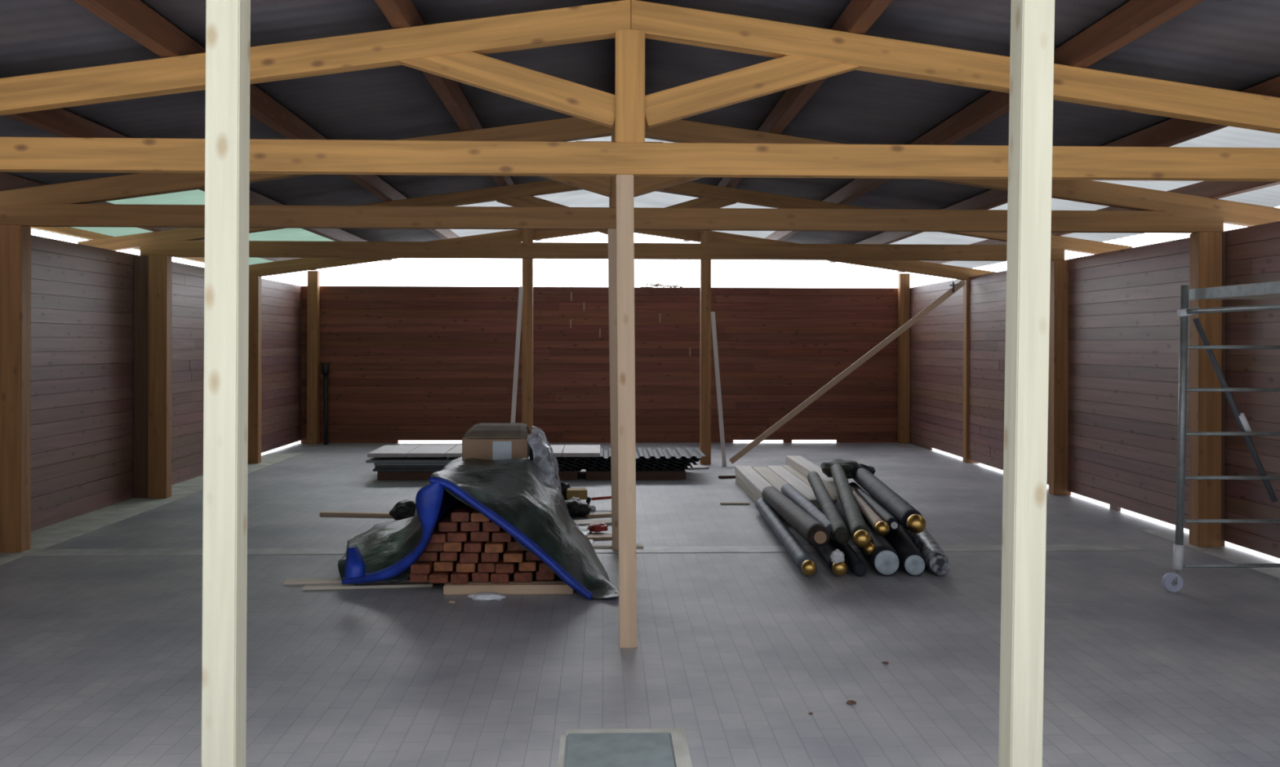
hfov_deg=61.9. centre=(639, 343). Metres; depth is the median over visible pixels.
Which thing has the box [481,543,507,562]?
board
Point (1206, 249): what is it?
wall post
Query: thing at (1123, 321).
wall
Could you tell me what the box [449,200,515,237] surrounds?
window
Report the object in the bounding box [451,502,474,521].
board
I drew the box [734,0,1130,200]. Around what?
roof panel
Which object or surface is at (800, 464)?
plank
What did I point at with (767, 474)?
plank
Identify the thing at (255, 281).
wall post
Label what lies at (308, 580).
board
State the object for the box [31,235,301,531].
wall
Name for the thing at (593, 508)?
scrap
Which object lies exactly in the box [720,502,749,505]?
board
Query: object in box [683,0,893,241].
purlin
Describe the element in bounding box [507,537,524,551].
board
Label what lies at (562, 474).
bearer
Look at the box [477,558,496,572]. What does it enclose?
board
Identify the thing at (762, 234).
window
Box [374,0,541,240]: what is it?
purlin
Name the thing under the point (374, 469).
wall panel
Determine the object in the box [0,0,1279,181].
roof truss
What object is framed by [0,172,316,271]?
purlin
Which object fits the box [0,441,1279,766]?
floor
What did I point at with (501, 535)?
board
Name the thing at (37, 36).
roof panel
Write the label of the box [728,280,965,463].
plank
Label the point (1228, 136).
skylight panel
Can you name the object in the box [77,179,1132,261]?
roof truss
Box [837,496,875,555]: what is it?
pole
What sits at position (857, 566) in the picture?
pole
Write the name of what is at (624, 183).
wooden post
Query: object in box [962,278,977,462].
wall post
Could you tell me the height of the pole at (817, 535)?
0.216 m
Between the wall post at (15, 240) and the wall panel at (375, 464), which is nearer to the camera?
the wall post at (15, 240)
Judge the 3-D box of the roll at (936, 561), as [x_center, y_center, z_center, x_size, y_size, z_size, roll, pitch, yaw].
[2.238,1.527,8.647,0.159,0.157,2.709,0,0,8]
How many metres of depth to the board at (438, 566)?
6.86 m
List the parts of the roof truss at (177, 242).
king post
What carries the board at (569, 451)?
on the sheet at (668, 453)
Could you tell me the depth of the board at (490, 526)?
6.85 m
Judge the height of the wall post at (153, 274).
2.485 m
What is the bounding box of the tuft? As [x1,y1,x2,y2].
[640,280,686,287]
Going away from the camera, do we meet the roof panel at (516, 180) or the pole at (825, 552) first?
the pole at (825, 552)
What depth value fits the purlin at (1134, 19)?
5.60 m
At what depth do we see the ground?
18.85 m
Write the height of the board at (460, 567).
0.056 m
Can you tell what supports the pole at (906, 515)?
on the pole at (880, 511)
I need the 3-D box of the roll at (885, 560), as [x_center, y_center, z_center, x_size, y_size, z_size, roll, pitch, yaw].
[1.786,1.504,8.632,0.203,0.201,2.685,0,0,4]
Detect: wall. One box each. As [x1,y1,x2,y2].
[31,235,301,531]
[300,285,897,443]
[909,221,1279,558]
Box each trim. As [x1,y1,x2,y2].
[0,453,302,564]
[1142,529,1279,578]
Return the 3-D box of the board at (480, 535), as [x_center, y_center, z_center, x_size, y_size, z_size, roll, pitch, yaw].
[-1.072,1.245,7.906,0.118,0.060,2.100,0,0,-2]
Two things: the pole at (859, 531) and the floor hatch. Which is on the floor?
the floor hatch
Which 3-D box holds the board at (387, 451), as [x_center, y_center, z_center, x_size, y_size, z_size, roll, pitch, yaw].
[-2.953,1.299,12.856,0.442,0.045,1.020,0,0,-2]
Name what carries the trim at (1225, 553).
attached to the wall at (1123, 321)
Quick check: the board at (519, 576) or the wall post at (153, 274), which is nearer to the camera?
the board at (519, 576)
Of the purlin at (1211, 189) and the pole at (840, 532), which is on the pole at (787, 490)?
the pole at (840, 532)
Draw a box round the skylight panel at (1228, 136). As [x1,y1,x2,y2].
[890,126,1279,268]
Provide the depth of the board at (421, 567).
6.79 m
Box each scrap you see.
[586,522,608,532]
[589,504,595,511]
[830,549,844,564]
[846,700,856,705]
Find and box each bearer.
[377,470,577,479]
[443,581,573,595]
[586,470,685,479]
[591,469,679,470]
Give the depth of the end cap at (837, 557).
7.23 m
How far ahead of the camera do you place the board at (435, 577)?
6.80 m
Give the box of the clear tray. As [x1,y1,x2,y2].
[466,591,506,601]
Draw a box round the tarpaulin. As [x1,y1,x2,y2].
[337,457,618,600]
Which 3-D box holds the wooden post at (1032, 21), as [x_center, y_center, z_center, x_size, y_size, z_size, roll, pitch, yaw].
[1.175,0.077,3.242,0.098,3.050,0.100,1,0,-2]
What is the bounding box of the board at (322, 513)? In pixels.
[319,511,392,517]
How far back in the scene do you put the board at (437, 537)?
6.83 m
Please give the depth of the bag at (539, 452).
7.85 m
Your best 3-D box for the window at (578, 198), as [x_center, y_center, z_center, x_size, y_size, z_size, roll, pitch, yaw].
[-0.973,-1.876,15.175,1.190,0.169,4.000,0,0,-2]
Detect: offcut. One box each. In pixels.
[575,141,614,142]
[687,465,709,470]
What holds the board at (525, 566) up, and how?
on the board at (519, 576)
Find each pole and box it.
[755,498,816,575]
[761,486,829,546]
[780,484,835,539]
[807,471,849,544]
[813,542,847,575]
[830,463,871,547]
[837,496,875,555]
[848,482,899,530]
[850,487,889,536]
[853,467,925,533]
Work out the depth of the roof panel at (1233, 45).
5.98 m
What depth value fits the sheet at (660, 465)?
12.57 m
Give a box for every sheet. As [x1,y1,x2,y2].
[551,448,705,458]
[551,456,701,462]
[551,459,697,465]
[552,462,693,468]
[553,466,688,471]
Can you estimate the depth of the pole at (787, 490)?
8.88 m
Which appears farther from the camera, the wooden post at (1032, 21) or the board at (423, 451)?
the board at (423, 451)
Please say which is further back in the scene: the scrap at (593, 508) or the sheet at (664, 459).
the sheet at (664, 459)
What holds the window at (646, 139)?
attached to the roof panel at (592, 64)
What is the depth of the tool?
10.35 m
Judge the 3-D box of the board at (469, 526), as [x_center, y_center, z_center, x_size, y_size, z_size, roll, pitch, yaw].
[-1.136,1.180,7.895,0.118,0.057,2.100,0,0,-2]
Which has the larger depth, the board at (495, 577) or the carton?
the carton
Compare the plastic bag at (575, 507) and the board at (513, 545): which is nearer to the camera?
the board at (513, 545)
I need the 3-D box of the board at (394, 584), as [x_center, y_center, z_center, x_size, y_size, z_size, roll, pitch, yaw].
[-1.772,1.587,6.969,0.830,0.018,0.070,0,0,-7]
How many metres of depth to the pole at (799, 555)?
8.12 m
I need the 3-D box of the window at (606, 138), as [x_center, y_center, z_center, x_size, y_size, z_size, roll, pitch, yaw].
[-0.791,-1.875,9.879,1.190,0.169,1.400,0,0,-2]
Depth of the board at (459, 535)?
6.83 m
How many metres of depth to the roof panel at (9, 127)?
8.33 m
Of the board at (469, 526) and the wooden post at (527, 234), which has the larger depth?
the wooden post at (527, 234)
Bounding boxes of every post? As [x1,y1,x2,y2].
[0,225,31,552]
[133,255,172,498]
[201,0,250,766]
[247,275,261,463]
[306,271,319,444]
[521,229,533,436]
[607,228,618,550]
[615,174,636,648]
[699,231,711,464]
[897,273,910,444]
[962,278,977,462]
[998,0,1054,766]
[1048,260,1071,495]
[1189,231,1225,546]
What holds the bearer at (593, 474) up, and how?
on the floor
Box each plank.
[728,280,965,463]
[734,466,772,508]
[735,475,780,516]
[751,466,807,499]
[766,466,821,509]
[782,465,836,503]
[786,455,856,497]
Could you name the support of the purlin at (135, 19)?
on the roof truss at (455, 51)
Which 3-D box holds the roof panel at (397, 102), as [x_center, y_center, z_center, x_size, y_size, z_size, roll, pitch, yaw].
[-1.906,-1.711,7.689,1.191,0.173,9.701,0,0,-2]
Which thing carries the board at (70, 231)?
attached to the roof panel at (9, 127)
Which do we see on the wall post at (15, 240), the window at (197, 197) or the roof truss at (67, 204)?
the roof truss at (67, 204)
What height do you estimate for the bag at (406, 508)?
0.175 m
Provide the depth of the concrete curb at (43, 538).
9.81 m
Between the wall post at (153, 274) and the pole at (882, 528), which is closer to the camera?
the pole at (882, 528)
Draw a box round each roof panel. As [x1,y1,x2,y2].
[0,0,441,241]
[0,115,136,184]
[140,0,498,198]
[411,0,851,130]
[509,175,723,197]
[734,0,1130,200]
[782,0,1279,244]
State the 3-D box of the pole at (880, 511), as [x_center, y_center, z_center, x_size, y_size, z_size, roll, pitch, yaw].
[1.948,1.354,9.013,0.094,0.139,2.538,0,0,5]
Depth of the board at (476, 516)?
6.82 m
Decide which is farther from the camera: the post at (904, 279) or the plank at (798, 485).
the post at (904, 279)
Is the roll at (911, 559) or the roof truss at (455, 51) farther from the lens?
the roll at (911, 559)
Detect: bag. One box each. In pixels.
[389,499,415,520]
[528,426,561,492]
[564,497,591,516]
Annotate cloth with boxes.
[820,458,858,479]
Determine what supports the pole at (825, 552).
on the floor
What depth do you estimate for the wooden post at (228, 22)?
3.11 m
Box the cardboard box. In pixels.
[462,422,532,460]
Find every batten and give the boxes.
[511,286,523,422]
[710,311,726,466]
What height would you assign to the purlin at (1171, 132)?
0.146 m
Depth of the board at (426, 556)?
6.86 m
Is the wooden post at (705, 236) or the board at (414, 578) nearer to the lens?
the board at (414, 578)
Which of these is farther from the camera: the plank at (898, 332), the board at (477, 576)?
the plank at (898, 332)
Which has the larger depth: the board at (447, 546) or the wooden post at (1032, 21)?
the board at (447, 546)
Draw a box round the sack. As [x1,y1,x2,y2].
[557,481,570,500]
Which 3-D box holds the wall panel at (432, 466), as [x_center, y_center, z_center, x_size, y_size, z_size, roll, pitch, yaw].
[-2.118,1.442,12.903,1.950,0.030,1.000,0,0,-2]
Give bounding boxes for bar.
[321,363,328,444]
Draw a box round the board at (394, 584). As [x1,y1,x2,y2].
[302,582,433,590]
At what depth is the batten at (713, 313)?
13.96 m
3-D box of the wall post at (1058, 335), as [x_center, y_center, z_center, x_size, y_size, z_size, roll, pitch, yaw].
[4.474,0.367,11.360,0.185,2.485,0.140,0,0,-2]
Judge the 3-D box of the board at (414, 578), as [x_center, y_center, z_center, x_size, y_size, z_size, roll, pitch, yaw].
[-1.462,1.504,7.877,0.114,0.058,2.100,0,0,-2]
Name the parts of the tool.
handle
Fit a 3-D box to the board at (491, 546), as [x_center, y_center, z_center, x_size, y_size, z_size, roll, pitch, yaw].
[-0.965,1.310,7.852,0.116,0.054,2.100,0,0,-2]
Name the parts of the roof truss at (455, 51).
king post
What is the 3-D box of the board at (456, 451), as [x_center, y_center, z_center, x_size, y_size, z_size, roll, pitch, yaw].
[-2.054,1.301,12.887,0.442,0.045,1.020,0,0,-2]
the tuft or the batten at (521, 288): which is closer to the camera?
the batten at (521, 288)
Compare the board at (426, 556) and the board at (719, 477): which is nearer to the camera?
the board at (426, 556)
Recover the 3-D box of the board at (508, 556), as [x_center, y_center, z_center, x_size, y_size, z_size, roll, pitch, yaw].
[-0.854,1.375,7.872,0.121,0.055,2.100,0,0,-2]
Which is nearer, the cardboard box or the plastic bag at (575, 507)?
the cardboard box
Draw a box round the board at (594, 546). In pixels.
[591,544,643,548]
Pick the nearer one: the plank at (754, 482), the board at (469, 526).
the board at (469, 526)
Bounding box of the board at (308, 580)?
[283,577,428,584]
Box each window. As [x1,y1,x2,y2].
[31,189,334,265]
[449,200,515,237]
[533,189,608,207]
[568,136,611,142]
[633,191,698,208]
[644,137,674,142]
[715,202,777,238]
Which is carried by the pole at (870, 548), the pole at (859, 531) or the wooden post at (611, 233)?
the pole at (859, 531)
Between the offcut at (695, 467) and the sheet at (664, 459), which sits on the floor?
the offcut at (695, 467)
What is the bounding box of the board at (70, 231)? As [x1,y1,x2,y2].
[31,226,204,262]
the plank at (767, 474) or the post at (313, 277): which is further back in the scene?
the post at (313, 277)
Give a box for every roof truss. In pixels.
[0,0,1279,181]
[0,116,1279,233]
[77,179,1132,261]
[248,229,996,280]
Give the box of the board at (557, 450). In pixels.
[546,444,564,457]
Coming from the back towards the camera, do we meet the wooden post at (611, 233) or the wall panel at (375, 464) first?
the wall panel at (375, 464)
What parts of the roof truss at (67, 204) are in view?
king post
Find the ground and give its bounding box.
[296,440,835,442]
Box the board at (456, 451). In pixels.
[445,444,462,457]
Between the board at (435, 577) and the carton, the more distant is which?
the carton
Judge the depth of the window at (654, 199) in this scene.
13.93 m
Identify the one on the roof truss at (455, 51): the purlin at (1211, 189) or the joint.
the purlin at (1211, 189)
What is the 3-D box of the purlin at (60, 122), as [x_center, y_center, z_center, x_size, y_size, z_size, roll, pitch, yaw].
[-3.758,-1.390,9.852,0.100,0.146,14.350,0,0,-2]
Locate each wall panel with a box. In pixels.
[365,456,460,462]
[373,462,448,466]
[373,468,442,471]
[374,465,445,468]
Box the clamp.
[949,281,961,292]
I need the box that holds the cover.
[851,463,875,478]
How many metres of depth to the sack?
10.28 m
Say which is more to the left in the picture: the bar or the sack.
the bar
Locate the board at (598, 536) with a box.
[585,533,612,540]
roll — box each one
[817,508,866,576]
[834,496,899,575]
[883,524,925,575]
[900,524,949,575]
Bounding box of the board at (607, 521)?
[573,518,611,526]
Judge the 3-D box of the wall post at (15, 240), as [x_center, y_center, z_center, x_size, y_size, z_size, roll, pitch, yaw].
[-4.880,0.347,8.137,0.390,2.485,0.140,0,0,-2]
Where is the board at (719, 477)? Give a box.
[718,475,735,479]
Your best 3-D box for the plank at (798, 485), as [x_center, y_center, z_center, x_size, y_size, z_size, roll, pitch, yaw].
[1.597,1.470,11.083,0.178,0.085,2.715,0,0,-2]
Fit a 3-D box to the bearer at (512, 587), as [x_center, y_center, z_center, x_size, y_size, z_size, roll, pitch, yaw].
[-0.838,1.568,6.835,0.823,0.058,0.120,0,0,-2]
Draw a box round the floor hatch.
[557,728,692,766]
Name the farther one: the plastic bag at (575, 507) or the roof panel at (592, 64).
the plastic bag at (575, 507)
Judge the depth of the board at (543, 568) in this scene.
6.83 m
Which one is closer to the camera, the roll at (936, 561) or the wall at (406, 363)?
the roll at (936, 561)
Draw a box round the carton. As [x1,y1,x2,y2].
[566,487,587,500]
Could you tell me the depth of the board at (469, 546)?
6.82 m
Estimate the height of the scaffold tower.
1.984 m
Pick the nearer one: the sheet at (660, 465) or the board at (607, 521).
the board at (607, 521)
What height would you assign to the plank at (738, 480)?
0.085 m
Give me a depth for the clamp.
14.14 m
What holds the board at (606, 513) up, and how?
on the floor
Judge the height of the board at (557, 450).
0.045 m
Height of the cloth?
0.172 m
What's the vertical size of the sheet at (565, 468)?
0.027 m
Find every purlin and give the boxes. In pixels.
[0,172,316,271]
[4,108,391,260]
[73,0,459,239]
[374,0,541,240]
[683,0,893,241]
[764,0,1204,240]
[829,75,1279,262]
[897,181,1279,272]
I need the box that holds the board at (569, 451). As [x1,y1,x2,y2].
[561,444,599,457]
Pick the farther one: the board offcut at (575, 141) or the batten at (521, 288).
the batten at (521, 288)
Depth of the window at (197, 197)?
11.54 m
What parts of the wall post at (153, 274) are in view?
post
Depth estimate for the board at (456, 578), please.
6.80 m
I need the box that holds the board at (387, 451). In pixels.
[367,444,420,457]
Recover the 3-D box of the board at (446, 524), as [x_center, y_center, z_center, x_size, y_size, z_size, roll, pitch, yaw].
[-1.266,1.179,7.885,0.116,0.059,2.100,0,0,-2]
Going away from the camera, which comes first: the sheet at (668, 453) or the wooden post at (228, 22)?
the wooden post at (228, 22)
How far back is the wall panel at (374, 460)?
12.41 m
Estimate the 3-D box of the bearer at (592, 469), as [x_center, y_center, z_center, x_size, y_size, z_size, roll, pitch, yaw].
[-0.071,1.550,13.206,1.173,0.100,0.090,0,0,-2]
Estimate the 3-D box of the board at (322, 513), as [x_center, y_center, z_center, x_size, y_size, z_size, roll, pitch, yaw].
[-2.479,1.580,9.833,0.953,0.030,0.090,0,0,6]
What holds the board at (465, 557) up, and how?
on the board at (460, 567)
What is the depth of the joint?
8.20 m
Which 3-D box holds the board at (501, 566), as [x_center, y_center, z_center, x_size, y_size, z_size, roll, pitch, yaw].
[-0.894,1.440,7.854,0.116,0.057,2.100,0,0,-2]
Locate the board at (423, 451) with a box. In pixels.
[406,444,456,457]
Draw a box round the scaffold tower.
[1161,280,1279,592]
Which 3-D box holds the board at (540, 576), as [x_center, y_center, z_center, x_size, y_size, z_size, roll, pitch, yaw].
[-0.656,1.506,7.942,0.118,0.056,2.100,0,0,-2]
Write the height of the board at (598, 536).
0.020 m
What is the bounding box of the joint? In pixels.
[24,544,1145,555]
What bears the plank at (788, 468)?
on the plank
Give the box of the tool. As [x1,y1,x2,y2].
[586,496,611,505]
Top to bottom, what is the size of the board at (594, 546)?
0.020 m
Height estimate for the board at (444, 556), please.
0.054 m
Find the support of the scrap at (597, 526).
on the floor
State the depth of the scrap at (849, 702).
4.73 m
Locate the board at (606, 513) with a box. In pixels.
[585,511,611,518]
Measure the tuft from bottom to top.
0.110 m
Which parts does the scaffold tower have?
adjustable leg, rail, platform rail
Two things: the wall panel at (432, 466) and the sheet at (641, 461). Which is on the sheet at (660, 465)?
the sheet at (641, 461)
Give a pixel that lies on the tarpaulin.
(515, 495)
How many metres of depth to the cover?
10.20 m

